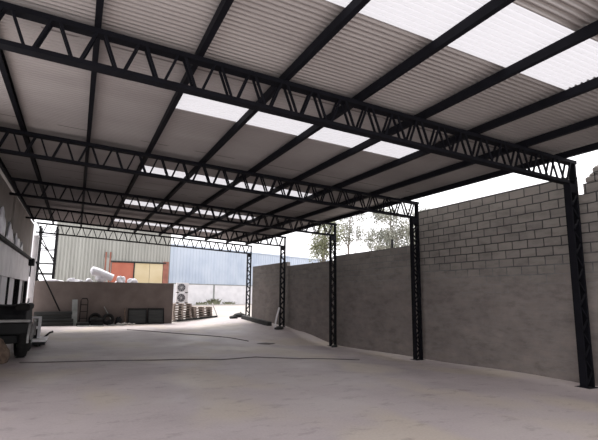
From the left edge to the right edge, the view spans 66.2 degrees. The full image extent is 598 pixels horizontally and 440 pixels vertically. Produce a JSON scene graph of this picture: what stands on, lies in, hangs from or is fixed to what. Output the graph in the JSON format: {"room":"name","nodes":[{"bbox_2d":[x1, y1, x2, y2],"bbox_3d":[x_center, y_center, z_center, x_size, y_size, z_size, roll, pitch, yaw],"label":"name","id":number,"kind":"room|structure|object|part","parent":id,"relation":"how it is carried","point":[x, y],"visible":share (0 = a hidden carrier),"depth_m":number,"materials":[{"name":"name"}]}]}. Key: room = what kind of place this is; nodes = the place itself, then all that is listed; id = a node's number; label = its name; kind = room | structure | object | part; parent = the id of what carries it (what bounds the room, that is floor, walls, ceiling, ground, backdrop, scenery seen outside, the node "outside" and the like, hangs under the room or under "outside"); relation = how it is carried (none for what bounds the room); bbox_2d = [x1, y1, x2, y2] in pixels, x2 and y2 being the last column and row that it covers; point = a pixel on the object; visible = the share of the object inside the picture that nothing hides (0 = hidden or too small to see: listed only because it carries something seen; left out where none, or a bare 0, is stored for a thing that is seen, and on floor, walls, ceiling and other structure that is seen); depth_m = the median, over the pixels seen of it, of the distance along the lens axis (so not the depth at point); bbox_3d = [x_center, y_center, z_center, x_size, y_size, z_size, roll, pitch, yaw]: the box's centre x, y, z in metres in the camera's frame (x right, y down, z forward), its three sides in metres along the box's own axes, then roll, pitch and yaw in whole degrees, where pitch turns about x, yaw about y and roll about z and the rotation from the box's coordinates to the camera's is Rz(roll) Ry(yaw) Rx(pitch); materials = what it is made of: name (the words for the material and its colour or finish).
{"room":"covered industrial yard","nodes":[
{"label":"covered industrial yard","id":0,"kind":"room"},
{"bbox_2d":[0,174,32,278],"bbox_3d":[-9.745,1.541,14.725,0.490,5.120,16.100,5,-10,-25],"label":"wall","id":1,"kind":"structure","parent":0,"point":[15,213],"depth_m":16.52,"materials":[{"name":"grey concrete"}]},
{"bbox_2d":[21,224,33,302],"bbox_3d":[-13.293,2.693,22.039,0.520,5.100,0.320,5,-10,-25],"label":"wall","id":2,"kind":"structure","parent":0,"point":[33,224],"depth_m":22.16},
{"bbox_2d":[32,281,173,323],"bbox_3d":[-10.597,4.594,25.066,7.220,2.370,0.200,5,-10,-25],"label":"wall","id":3,"kind":"structure","parent":0,"point":[114,296],"depth_m":24.97,"materials":[{"name":"concrete"}]},
{"bbox_2d":[41,279,61,280],"bbox_3d":[-12.989,3.157,24.122,1.214,0.114,0.156,5,-10,-25],"label":"plastic bundle","id":4,"kind":"object","parent":3,"relation":"on","point":[46,279],"visible":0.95,"depth_m":24.07,"materials":[{"name":"white plastic"}]},
{"bbox_2d":[67,278,83,281],"bbox_3d":[-12.012,3.200,24.594,0.847,0.201,0.211,5,-10,-25],"label":"plastic bundle","id":5,"kind":"object","parent":3,"relation":"on","point":[69,279],"visible":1,"depth_m":24.52,"materials":[{"name":"white plastic"}]},
{"bbox_2d":[90,266,113,281],"bbox_3d":[-10.815,2.988,25.211,1.235,0.838,0.469,5,-10,-25],"label":"roll","id":6,"kind":"object","parent":3,"relation":"on","point":[101,275],"visible":1,"depth_m":25.04,"materials":[{"name":"white plastic"}]},
{"bbox_2d":[115,276,124,281],"bbox_3d":[-9.979,3.282,25.555,0.583,0.390,0.263,5,-10,-25],"label":"plastic bundle","id":7,"kind":"object","parent":3,"relation":"on","point":[119,278],"visible":1,"depth_m":25.53,"materials":[{"name":"white plastic"}]},
{"bbox_2d":[127,278,137,282],"bbox_3d":[-9.363,3.403,25.855,0.639,0.259,0.228,5,-10,-25],"label":"plastic bundle","id":8,"kind":"object","parent":3,"relation":"on","point":[131,280],"visible":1,"depth_m":25.77,"materials":[{"name":"white plastic"}]},
{"bbox_2d":[26,301,251,324],"bbox_3d":[-1.502,10.288,55.175,74.000,0.720,47.600,5,-10,-25],"label":"ground","id":9,"kind":"structure","parent":0,"point":[222,310],"depth_m":33.81,"materials":[{"name":"grey concrete"}]},
{"bbox_2d":[35,226,58,280],"bbox_3d":[-14.489,3.092,26.156,0.957,5.400,1.117,5,-10,-25],"label":"scaffold tower","id":10,"kind":"object","parent":9,"relation":"on","point":[41,228],"visible":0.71,"depth_m":26.04,"materials":[{"name":"grey metal"}]},
{"bbox_2d":[55,222,170,282],"bbox_3d":[-14.164,3.708,34.812,7.978,6.950,3.500,5,-10,-25],"label":"warehouse building","id":11,"kind":"structure","parent":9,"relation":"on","point":[76,256],"depth_m":33.41,"materials":[{"name":"beige metal"}]},
{"bbox_3d":[-12.949,5.044,33.347,1.520,3.870,0.090,5,-10,-25],"label":"door","id":12,"kind":"part","parent":11,"relation":"part of","materials":[{"name":"metal"}]},
{"bbox_3d":[-11.719,5.152,33.930,1.050,3.870,0.090,5,-10,-25],"label":"door","id":13,"kind":"part","parent":11,"relation":"part of","materials":[{"name":"beige metal"}]},
{"bbox_3d":[-10.800,5.232,34.365,0.950,3.870,0.090,5,-10,-25],"label":"door","id":14,"kind":"part","parent":11,"relation":"part of","materials":[{"name":"beige metal"}]},
{"bbox_2d":[177,315,216,321],"bbox_3d":[-6.093,5.904,27.477,2.410,0.333,0.120,5,-10,-24],"label":"timber beam","id":15,"kind":"structure","parent":9,"relation":"on","point":[216,315],"depth_m":27.40,"materials":[{"name":"wood"}]},
{"bbox_2d":[206,298,221,304],"bbox_3d":[-7.708,7.381,41.596,1.442,0.597,0.512,5,-10,-25],"label":"tuft","id":16,"kind":"object","parent":9,"relation":"on","point":[214,301],"visible":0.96,"depth_m":41.55,"materials":[{"name":"green plant"}]},
{"bbox_2d":[169,244,328,304],"bbox_3d":[-3.693,6.425,48.208,1.550,5.680,24.048,-7,-12,40],"label":"building","id":17,"kind":"structure","parent":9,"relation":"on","point":[209,274],"depth_m":42.55,"materials":[{"name":"blue metal"}]},
{"bbox_3d":[-3.196,3.634,48.269,0.160,0.140,24.028,-7,-12,40],"label":"eave trim","id":18,"kind":"part","parent":17,"relation":"part of","materials":[{"name":"metal"}]},
{"bbox_2d":[304,220,347,262],"bbox_3d":[2.129,3.273,38.215,3.675,8.457,3.595,5,-10,-25],"label":"tree","id":19,"kind":"object","parent":9,"relation":"on","point":[321,246],"visible":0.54,"depth_m":37.97,"materials":[{"name":"green plant"}]},
{"bbox_2d":[335,214,369,253],"bbox_3d":[4.623,2.774,41.647,4.992,10.586,3.357,8,-12,-39],"label":"tree","id":20,"kind":"object","parent":9,"relation":"on","point":[344,225],"visible":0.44,"depth_m":41.59,"materials":[{"name":"green plant"}]},
{"bbox_2d":[354,216,355,252],"bbox_3d":[4.206,2.967,34.162,0.170,8.600,0.165,5,-10,-25],"label":"pole","id":21,"kind":"object","parent":9,"relation":"on","point":[354,216],"visible":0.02,"depth_m":34.41,"materials":[{"name":"white metal"}]},
{"bbox_2d":[359,207,414,250],"bbox_3d":[7.600,2.589,36.821,5.706,9.679,4.468,2,-9,-7],"label":"tree","id":22,"kind":"object","parent":9,"relation":"on","point":[387,236],"visible":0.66,"depth_m":36.56,"materials":[{"name":"green plant"}]},
{"bbox_2d":[397,204,433,243],"bbox_3d":[11.167,3.289,42.471,3.452,9.972,4.134,-8,-13,44],"label":"tree","id":23,"kind":"object","parent":9,"relation":"on","point":[403,204],"visible":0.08,"depth_m":43.02,"materials":[{"name":"green plant"}]},
{"bbox_3d":[-7.275,6.061,28.140,1.100,0.140,1.140,5,-10,-25],"label":"pallet","id":24,"kind":"object","parent":9,"relation":"on","visible":0},
{"bbox_2d":[172,315,190,317],"bbox_3d":[-7.274,5.917,28.140,1.100,0.140,1.140,5,-10,-26],"label":"pallet","id":25,"kind":"object","parent":24,"relation":"on","point":[188,316],"visible":0.65,"depth_m":27.86,"materials":[{"name":"brown wood"}]},
{"bbox_2d":[172,313,190,315],"bbox_3d":[-7.296,5.777,28.177,1.100,0.140,1.140,5,-10,-25],"label":"pallet","id":26,"kind":"object","parent":25,"relation":"on","point":[173,314],"visible":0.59,"depth_m":27.70,"materials":[{"name":"brown wood"}]},
{"bbox_2d":[172,311,190,312],"bbox_3d":[-7.295,5.636,28.198,1.100,0.140,1.140,5,-10,-24],"label":"pallet","id":27,"kind":"object","parent":26,"relation":"on","point":[172,311],"visible":0.49,"depth_m":27.96,"materials":[{"name":"brown wood"}]},
{"bbox_2d":[172,308,191,310],"bbox_3d":[-7.262,5.493,28.207,1.100,0.140,1.140,5,-10,-24],"label":"pallet","id":28,"kind":"object","parent":27,"relation":"on","point":[173,309],"visible":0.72,"depth_m":27.75,"materials":[{"name":"brown wood"}]},
{"bbox_3d":[-7.280,5.358,28.270,1.100,0.140,1.140,5,-10,-24],"label":"pallet","id":29,"kind":"object","parent":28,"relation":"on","visible":0},
{"bbox_2d":[173,303,191,305],"bbox_3d":[-7.284,5.214,28.277,1.100,0.140,1.140,5,-10,-27],"label":"pallet","id":30,"kind":"object","parent":29,"relation":"on","point":[174,304],"visible":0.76,"depth_m":28.02,"materials":[{"name":"brown wood"}]},
{"bbox_2d":[175,293,188,302],"bbox_3d":[-7.217,4.815,28.247,0.720,0.620,0.388,5,-10,-25],"label":"air conditioner","id":31,"kind":"object","parent":30,"relation":"on","point":[180,297],"visible":1,"depth_m":28.10,"materials":[{"name":"white metal"}]},
{"bbox_2d":[177,294,184,301],"bbox_3d":[-7.212,4.760,28.060,0.470,0.470,0.020,5,-10,-25],"label":"fan grille","id":32,"kind":"object","parent":31,"relation":"attached to","point":[180,297],"depth_m":28.05,"materials":[{"name":"grey metal"}]},
{"bbox_2d":[176,283,188,292],"bbox_3d":[-7.219,4.200,28.342,0.720,0.620,0.388,5,-10,-25],"label":"air conditioner","id":33,"kind":"object","parent":31,"relation":"on","point":[180,287],"visible":1,"depth_m":28.19,"materials":[{"name":"white metal"}]},
{"bbox_2d":[178,284,184,290],"bbox_3d":[-7.215,4.145,28.155,0.470,0.470,0.020,5,-10,-25],"label":"fan grille","id":34,"kind":"object","parent":33,"relation":"attached to","point":[181,287],"depth_m":28.15,"materials":[{"name":"grey metal"}]},
{"bbox_3d":[-6.020,6.017,28.427,1.100,0.140,1.140,5,-10,-25],"label":"pallet","id":35,"kind":"object","parent":9,"relation":"on","visible":0},
{"bbox_2d":[191,313,211,315],"bbox_3d":[-6.047,5.878,28.463,1.100,0.140,1.140,5,-10,-24],"label":"pallet","id":36,"kind":"object","parent":35,"relation":"on","point":[191,313],"visible":0.71,"depth_m":28.34,"materials":[{"name":"brown wood"}]},
{"bbox_2d":[191,311,212,313],"bbox_3d":[-6.060,5.734,28.471,1.100,0.140,1.140,5,-10,-25],"label":"pallet","id":37,"kind":"object","parent":36,"relation":"on","point":[192,312],"visible":0.8,"depth_m":28.09,"materials":[{"name":"brown wood"}]},
{"bbox_2d":[191,309,211,311],"bbox_3d":[-6.058,5.585,28.447,1.100,0.140,1.140,5,-10,-24],"label":"pallet","id":38,"kind":"object","parent":37,"relation":"on","point":[194,310],"visible":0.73,"depth_m":28.02,"materials":[{"name":"brown wood"}]},
{"bbox_2d":[191,306,211,308],"bbox_3d":[-6.079,5.444,28.470,1.100,0.140,1.140,5,-10,-26],"label":"pallet","id":39,"kind":"object","parent":38,"relation":"on","point":[192,307],"visible":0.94,"depth_m":28.37,"materials":[{"name":"brown wood"}]},
{"bbox_2d":[0,0,597,241],"bbox_3d":[-3.101,-1.013,14.584,11.700,0.616,23.575,5,-10,-25],"label":"ceiling","id":40,"kind":"structure","parent":0,"point":[266,37],"depth_m":7.93,"materials":[{"name":"grey metal"}]},
{"bbox_2d":[0,157,34,221],"bbox_3d":[-8.076,-1.607,12.334,0.080,0.130,23.680,5,-10,-25],"label":"purlin","id":41,"kind":"object","parent":40,"relation":"attached to","point":[2,166],"visible":0.87,"depth_m":14.89,"materials":[{"name":"black metal"}]},
{"bbox_2d":[114,219,221,232],"bbox_3d":[-6.480,0.298,22.802,5.350,0.308,0.886,5,-10,-25],"label":"sheet","id":42,"kind":"object","parent":40,"relation":"attached to","point":[126,221],"visible":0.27,"depth_m":22.65,"materials":[{"name":"white plastic"}]},
{"bbox_2d":[124,199,255,219],"bbox_3d":[-4.308,-0.398,18.344,5.350,0.308,0.966,5,-10,-25],"label":"sheet","id":43,"kind":"object","parent":40,"relation":"attached to","point":[126,200],"visible":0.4,"depth_m":18.18,"materials":[{"name":"white plastic"}]},
{"bbox_2d":[142,166,311,197],"bbox_3d":[-2.086,-1.110,13.783,5.350,0.308,0.886,5,-10,-25],"label":"sheet","id":44,"kind":"object","parent":40,"relation":"attached to","point":[155,170],"visible":0.39,"depth_m":13.49,"materials":[{"name":"white plastic"}]},
{"bbox_2d":[176,93,418,157],"bbox_3d":[0.137,-1.822,9.222,5.350,0.308,0.874,5,-10,-25],"label":"sheet","id":45,"kind":"object","parent":40,"relation":"attached to","point":[187,102],"visible":0.6,"depth_m":9.03,"materials":[{"name":"white plastic"}]},
{"bbox_2d":[182,20,597,237],"bbox_3d":[-1.431,-0.673,15.426,0.080,0.130,23.680,5,-10,-25],"label":"purlin","id":46,"kind":"object","parent":40,"relation":"attached to","point":[589,31],"visible":0.95,"depth_m":6.98,"materials":[{"name":"black metal"}]},
{"bbox_2d":[326,0,597,89],"bbox_3d":[1.955,-2.405,5.490,5.350,0.308,1.070,5,-10,-25],"label":"skylight panel","id":47,"kind":"object","parent":40,"relation":"attached to","point":[514,33],"visible":0.71,"depth_m":5.71,"materials":[{"name":"white plastic"}]},
{"bbox_2d":[0,317,597,439],"bbox_3d":[-2.571,3.519,11.341,13.600,0.571,31.400,5,-10,-25],"label":"floor","id":48,"kind":"structure","parent":0,"point":[378,395],"depth_m":8.20,"materials":[{"name":"concrete"}]},
{"bbox_2d":[0,338,9,363],"bbox_3d":[-7.387,3.164,11.144,0.532,0.626,0.573,-6,-11,34],"label":"sack","id":49,"kind":"object","parent":48,"relation":"on","point":[4,351],"visible":1,"depth_m":11.11,"materials":[{"name":"brown fabric"}]},
{"bbox_2d":[0,234,31,303],"bbox_3d":[-10.137,2.571,15.890,0.420,3.250,12.800,5,-10,-25],"label":"wall","id":50,"kind":"structure","parent":48,"relation":"on","point":[14,262],"depth_m":16.45,"materials":[{"name":"white paint"}]},
{"bbox_2d":[0,206,5,236],"bbox_3d":[-8.247,-0.006,12.668,0.192,0.841,2.086,5,-10,-25],"label":"plastic sheeting","id":51,"kind":"object","parent":50,"relation":"on","point":[2,211],"visible":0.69,"depth_m":12.68,"materials":[{"name":"white plastic"}]},
{"bbox_3d":[-9.757,2.955,14.948,0.080,2.200,1.300,5,-10,-25],"label":"white panel","id":52,"kind":"part","parent":50,"relation":"part of","materials":[{"name":"paint"}]},
{"bbox_3d":[-10.020,3.054,15.579,0.120,2.200,0.120,5,-10,-25],"label":"post","id":53,"kind":"part","parent":50,"relation":"part of","materials":[{"name":"grey metal"}]},
{"bbox_2d":[5,221,13,243],"bbox_3d":[-9.127,0.355,14.464,0.178,0.681,1.783,5,-10,-25],"label":"plastic sheeting","id":54,"kind":"object","parent":50,"relation":"on","point":[9,232],"visible":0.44,"depth_m":14.25,"materials":[{"name":"white plastic"}]},
{"bbox_3d":[-10.505,3.195,16.483,0.080,2.200,1.850,5,-10,-25],"label":"white panel","id":55,"kind":"part","parent":50,"relation":"part of","materials":[{"name":"paint"}]},
{"bbox_2d":[14,233,19,247],"bbox_3d":[-10.014,0.717,16.269,0.183,0.524,1.474,5,-10,-25],"label":"plastic sheeting","id":56,"kind":"object","parent":50,"relation":"on","point":[16,240],"visible":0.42,"depth_m":15.91,"materials":[{"name":"white plastic"}]},
{"bbox_3d":[-11.434,3.507,18.481,0.120,2.200,0.120,5,-10,-25],"label":"post","id":57,"kind":"part","parent":50,"relation":"part of","materials":[{"name":"metal"}]},
{"bbox_3d":[-11.861,3.629,19.265,0.080,2.200,1.600,5,-10,-25],"label":"white panel","id":58,"kind":"part","parent":50,"relation":"part of","materials":[{"name":"paint"}]},
{"bbox_3d":[-12.823,3.952,21.330,0.120,2.200,0.120,5,-10,-25],"label":"post","id":59,"kind":"part","parent":50,"relation":"part of","materials":[{"name":"white metal"}]},
{"bbox_2d":[28,258,34,276],"bbox_3d":[-12.460,2.213,21.329,0.220,0.840,0.400,5,-10,-25],"label":"wall box","id":60,"kind":"object","parent":50,"relation":"attached to","point":[31,262],"visible":0.83,"depth_m":21.22,"materials":[{"name":"black metal"}]},
{"bbox_2d":[0,298,35,357],"bbox_3d":[-7.987,2.945,12.723,1.097,1.538,2.464,5,-10,-25],"label":"machine","id":61,"kind":"object","parent":48,"relation":"on","point":[17,328],"visible":0.91,"depth_m":11.93,"materials":[{"name":"metal"}]},
{"bbox_3d":[-7.521,2.813,11.847,0.880,0.300,0.120,5,-10,-25],"label":"panel","id":62,"kind":"part","parent":61,"relation":"part of","materials":[{"name":"black metal"}]},
{"bbox_2d":[27,235,38,302],"bbox_3d":[-13.139,2.982,22.563,0.290,4.500,0.300,5,-10,-25],"label":"post","id":63,"kind":"object","parent":48,"relation":"on","point":[30,294],"visible":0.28,"depth_m":22.54,"materials":[{"name":"white metal"}]},
{"bbox_2d":[32,316,52,345],"bbox_3d":[-8.561,3.641,15.104,0.797,0.918,1.532,5,-10,-25],"label":"trolley","id":64,"kind":"object","parent":48,"relation":"on","point":[38,340],"visible":0.57,"depth_m":14.98,"materials":[{"name":"grey metal"}]},
{"bbox_2d":[36,322,72,325],"bbox_3d":[-12.437,5.300,23.284,1.750,0.160,0.180,5,-10,-25],"label":"timber beam","id":65,"kind":"structure","parent":48,"relation":"on","point":[63,323],"depth_m":23.27,"materials":[{"name":"grey wood"}]},
{"bbox_2d":[72,299,77,324],"bbox_3d":[-11.781,4.845,24.063,0.330,1.332,0.352,5,-10,-25],"label":"metal sheet","id":66,"kind":"object","parent":48,"relation":"on","point":[74,302],"visible":0.79,"depth_m":24.07,"materials":[{"name":"grey metal"}]},
{"bbox_2d":[77,298,87,321],"bbox_3d":[-11.365,4.834,24.207,0.520,1.401,0.464,5,-10,-25],"label":"hand truck","id":67,"kind":"object","parent":48,"relation":"on","point":[82,298],"visible":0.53,"depth_m":24.26,"materials":[{"name":"metal"}]},
{"bbox_2d":[76,322,88,325],"bbox_3d":[-11.107,5.342,23.521,0.630,0.180,0.624,5,-10,-25],"label":"tyre","id":68,"kind":"object","parent":48,"relation":"on","point":[77,323],"visible":0.84,"depth_m":23.29,"materials":[{"name":"rubber"}]},
{"bbox_2d":[89,313,100,322],"bbox_3d":[-10.911,5.278,24.525,0.630,0.612,0.284,4,-10,-20],"label":"tyre","id":69,"kind":"object","parent":48,"relation":"on","point":[93,314],"visible":0.45,"depth_m":24.53,"materials":[{"name":"rubber"}]},
{"bbox_2d":[90,322,102,324],"bbox_3d":[-10.590,5.426,24.007,0.630,0.180,0.624,5,-10,-25],"label":"tyre","id":70,"kind":"object","parent":48,"relation":"on","point":[91,323],"visible":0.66,"depth_m":23.75,"materials":[{"name":"rubber"}]},
{"bbox_2d":[90,317,102,321],"bbox_3d":[-10.623,5.224,24.045,0.628,0.226,0.623,-1,-9,7],"label":"tyre","id":71,"kind":"object","parent":70,"relation":"on","point":[93,319],"visible":1,"depth_m":23.82,"materials":[{"name":"rubber"}]},
{"bbox_2d":[102,314,113,324],"bbox_3d":[-10.239,5.336,24.619,0.630,0.612,0.306,7,-11,-37],"label":"tyre","id":72,"kind":"object","parent":48,"relation":"on","point":[111,316],"visible":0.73,"depth_m":24.61,"materials":[{"name":"rubber"}]},
{"bbox_2d":[115,316,121,323],"bbox_3d":[-9.791,5.436,24.863,0.354,0.450,0.363,5,-10,-25],"label":"lump","id":73,"kind":"object","parent":48,"relation":"on","point":[118,319],"visible":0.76,"depth_m":24.75,"materials":[{"name":"black"}]},
{"bbox_2d":[128,308,146,323],"bbox_3d":[-8.963,5.337,25.415,0.990,0.868,0.327,5,-10,-25],"label":"framed panel","id":74,"kind":"object","parent":48,"relation":"on","point":[135,315],"visible":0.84,"depth_m":25.43,"materials":[{"name":"black metal"}]},
{"bbox_2d":[147,308,163,323],"bbox_3d":[-8.071,5.415,25.838,0.890,0.868,0.327,5,-10,-25],"label":"framed panel","id":75,"kind":"object","parent":48,"relation":"on","point":[154,314],"visible":0.96,"depth_m":25.84,"materials":[{"name":"grey metal"}]},
{"bbox_2d":[127,329,246,340],"bbox_3d":[-4.864,4.847,19.422,7.501,0.060,0.374,-6,-11,35],"label":"cable","id":76,"kind":"object","parent":48,"relation":"on","point":[127,329],"visible":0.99,"depth_m":19.25,"materials":[{"name":"black rubber"}]},
{"bbox_2d":[19,356,359,362],"bbox_3d":[-2.587,3.726,12.171,8.715,0.108,0.437,2,-9,-11],"label":"cable","id":77,"kind":"object","parent":48,"relation":"on","point":[254,356],"visible":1,"depth_m":12.04,"materials":[{"name":"black rubber"}]},
{"bbox_2d":[245,247,251,315],"bbox_3d":[-3.000,3.665,27.172,0.345,4.319,0.300,5,-10,-25],"label":"lattice column","id":78,"kind":"structure","parent":48,"relation":"on","point":[248,254],"depth_m":27.13,"materials":[{"name":"black metal"}]},
{"bbox_2d":[35,222,251,253],"bbox_3d":[-7.953,1.079,25.162,11.376,1.071,0.160,5,-10,-25],"label":"roof truss","id":79,"kind":"object","parent":78,"relation":"on","point":[38,223],"visible":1,"depth_m":24.94,"materials":[{"name":"black metal"}]},
{"bbox_2d":[241,315,271,325],"bbox_3d":[-2.325,5.343,24.430,0.220,0.328,4.206,5,-10,-24],"label":"timber beam","id":80,"kind":"structure","parent":48,"relation":"on","point":[248,318],"depth_m":23.94,"materials":[{"name":"grey wood"}]},
{"bbox_2d":[274,307,279,326],"bbox_3d":[-1.074,4.703,22.149,0.106,0.946,0.391,-6,-11,36],"label":"drain pipe","id":81,"kind":"object","parent":48,"relation":"on","point":[278,307],"visible":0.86,"depth_m":22.13,"materials":[{"name":"white plastic"}]},
{"bbox_2d":[279,238,285,326],"bbox_3d":[-0.831,3.039,22.710,0.345,4.459,0.300,5,-10,-25],"label":"lattice column","id":82,"kind":"structure","parent":48,"relation":"on","point":[281,247],"depth_m":22.66,"materials":[{"name":"black metal"}]},
{"bbox_2d":[25,205,286,246],"bbox_3d":[-5.784,0.384,20.711,11.376,1.071,0.160,5,-10,-25],"label":"roof truss","id":83,"kind":"object","parent":82,"relation":"on","point":[29,206],"visible":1,"depth_m":20.45,"materials":[{"name":"black metal"}]},
{"bbox_2d":[327,225,336,345],"bbox_3d":[1.335,2.542,18.227,0.345,4.859,0.300,5,-10,-25],"label":"lattice column","id":84,"kind":"structure","parent":48,"relation":"on","point":[333,237],"depth_m":18.14,"materials":[{"name":"black metal"}]},
{"bbox_2d":[9,177,336,235],"bbox_3d":[-3.615,-0.311,16.260,11.376,1.071,0.160,5,-10,-25],"label":"roof truss","id":85,"kind":"object","parent":84,"relation":"on","point":[27,181],"visible":1,"depth_m":15.90,"materials":[{"name":"black metal"}]},
{"bbox_2d":[409,204,423,360],"bbox_3d":[3.505,1.787,13.785,0.345,4.738,0.300,5,-10,-25],"label":"lattice column","id":86,"kind":"structure","parent":48,"relation":"on","point":[413,221],"depth_m":13.73,"materials":[{"name":"black metal"}]},
{"bbox_2d":[0,126,418,217],"bbox_3d":[-1.446,-1.006,11.809,11.376,1.071,0.160,5,-10,-25],"label":"roof truss","id":87,"kind":"object","parent":86,"relation":"on","point":[5,130],"visible":1,"depth_m":11.34,"materials":[{"name":"black metal"}]},
{"bbox_3d":[3.552,0.005,14.002,0.235,0.250,0.010,5,-10,-25],"label":"gusset plate","id":88,"kind":"part","parent":86,"relation":"part of","materials":[{"name":"black metal"}]},
{"bbox_2d":[563,164,597,388],"bbox_3d":[5.674,1.033,9.343,0.345,4.619,0.300,5,-10,-25],"label":"lattice column","id":89,"kind":"structure","parent":48,"relation":"on","point":[573,221],"depth_m":9.26,"materials":[{"name":"black metal"}]},
{"bbox_2d":[0,0,576,184],"bbox_3d":[0.722,-1.701,7.357,11.376,1.071,0.160,5,-10,-25],"label":"roof truss","id":90,"kind":"object","parent":89,"relation":"on","point":[14,10],"visible":1,"depth_m":6.78,"materials":[{"name":"black metal"}]},
{"bbox_2d":[0,49,53,223],"bbox_3d":[-7.302,-1.498,12.694,0.080,0.130,23.680,5,-10,-25],"label":"purlin","id":91,"kind":"object","parent":90,"relation":"on","point":[4,70],"visible":0.89,"depth_m":8.64,"materials":[{"name":"black metal"}]},
{"bbox_2d":[80,0,103,226],"bbox_3d":[-6.159,-1.338,13.226,0.080,0.130,23.680,5,-10,-25],"label":"purlin","id":92,"kind":"object","parent":90,"relation":"on","point":[99,3],"visible":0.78,"depth_m":7.53,"materials":[{"name":"black metal"}]},
{"bbox_2d":[107,0,233,229],"bbox_3d":[-4.979,-1.172,13.775,0.080,0.130,23.680,5,-10,-25],"label":"purlin","id":93,"kind":"object","parent":90,"relation":"on","point":[224,6],"visible":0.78,"depth_m":7.10,"materials":[{"name":"black metal"}]},
{"bbox_2d":[134,0,370,232],"bbox_3d":[-3.799,-1.006,14.324,0.080,0.130,23.680,5,-10,-25],"label":"purlin","id":94,"kind":"object","parent":90,"relation":"attached to","point":[354,6],"visible":0.89,"depth_m":6.57,"materials":[{"name":"black metal"}]},
{"bbox_2d":[159,0,514,234],"bbox_3d":[-2.611,-0.839,14.877,0.080,0.130,23.680,5,-10,-25],"label":"purlin","id":95,"kind":"object","parent":90,"relation":"on","point":[492,7],"visible":1,"depth_m":6.45,"materials":[{"name":"black metal"}]},
{"bbox_2d":[205,77,597,239],"bbox_3d":[-0.279,-0.511,15.962,0.080,0.130,23.680,5,-10,-25],"label":"purlin","id":96,"kind":"object","parent":90,"relation":"on","point":[592,84],"visible":0.95,"depth_m":8.35,"materials":[{"name":"black metal"}]},
{"bbox_2d":[226,116,597,242],"bbox_3d":[0.874,-0.349,16.498,0.080,0.130,23.680,5,-10,-25],"label":"purlin","id":97,"kind":"object","parent":90,"relation":"on","point":[593,121],"visible":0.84,"depth_m":10.72,"materials":[{"name":"black metal"}]},
{"bbox_2d":[245,142,597,244],"bbox_3d":[1.945,-0.199,16.997,0.080,0.130,23.680,5,-10,-25],"label":"purlin","id":98,"kind":"object","parent":90,"relation":"on","point":[591,147],"visible":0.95,"depth_m":12.15,"materials":[{"name":"black metal"}]},
{"bbox_3d":[5.721,-0.689,9.551,0.235,0.250,0.010,5,-10,-25],"label":"gusset plate","id":99,"kind":"part","parent":89,"relation":"part of","materials":[{"name":"black metal"}]},
{"bbox_3d":[5.650,3.291,8.979,0.345,0.045,0.300,5,-10,-25],"label":"plate","id":100,"kind":"part","parent":89,"relation":"part of","materials":[{"name":"black metal"}]},
{"bbox_3d":[-12.541,5.329,23.476,1.750,0.160,0.180,5,-10,-25],"label":"timber beam","id":101,"kind":"structure","parent":48,"relation":"on","visible":0},
{"bbox_2d":[35,319,72,321],"bbox_3d":[-12.535,5.149,23.485,1.750,0.160,0.180,5,-10,-25],"label":"timber beam","id":102,"kind":"structure","parent":101,"relation":"on","point":[43,320],"depth_m":23.44,"materials":[{"name":"grey wood"}]},
{"bbox_3d":[-12.694,5.355,23.645,1.750,0.160,0.180,5,-10,-25],"label":"timber beam","id":103,"kind":"structure","parent":48,"relation":"on","visible":0},
{"bbox_3d":[-12.656,5.177,23.669,1.750,0.160,0.180,5,-10,-25],"label":"timber beam","id":104,"kind":"structure","parent":103,"relation":"on","visible":0},
{"bbox_2d":[34,315,71,318],"bbox_3d":[-12.690,4.992,23.658,1.750,0.160,0.180,5,-10,-25],"label":"timber beam","id":105,"kind":"structure","parent":104,"relation":"on","point":[43,316],"depth_m":23.61,"materials":[{"name":"grey wood"}]},
{"bbox_2d":[34,311,71,314],"bbox_3d":[-12.680,4.812,23.669,1.750,0.160,0.180,5,-10,-25],"label":"timber beam","id":106,"kind":"structure","parent":105,"relation":"on","point":[63,312],"depth_m":23.61,"materials":[{"name":"brown wood"}]},
{"bbox_2d":[36,261,59,310],"bbox_3d":[-12.442,3.347,22.768,0.073,2.429,2.404,0,-9,3],"label":"leaning pole","id":107,"kind":"object","parent":106,"relation":"on","point":[36,261],"visible":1,"depth_m":22.78,"materials":[{"name":"black metal"}]},
{"bbox_2d":[252,165,597,385],"bbox_3d":[2.846,2.423,15.948,0.180,5.040,25.600,5,-10,-25],"label":"wall","id":108,"kind":"structure","parent":0,"point":[496,286],"depth_m":12.13,"materials":[{"name":"grey concrete"}]}
]}

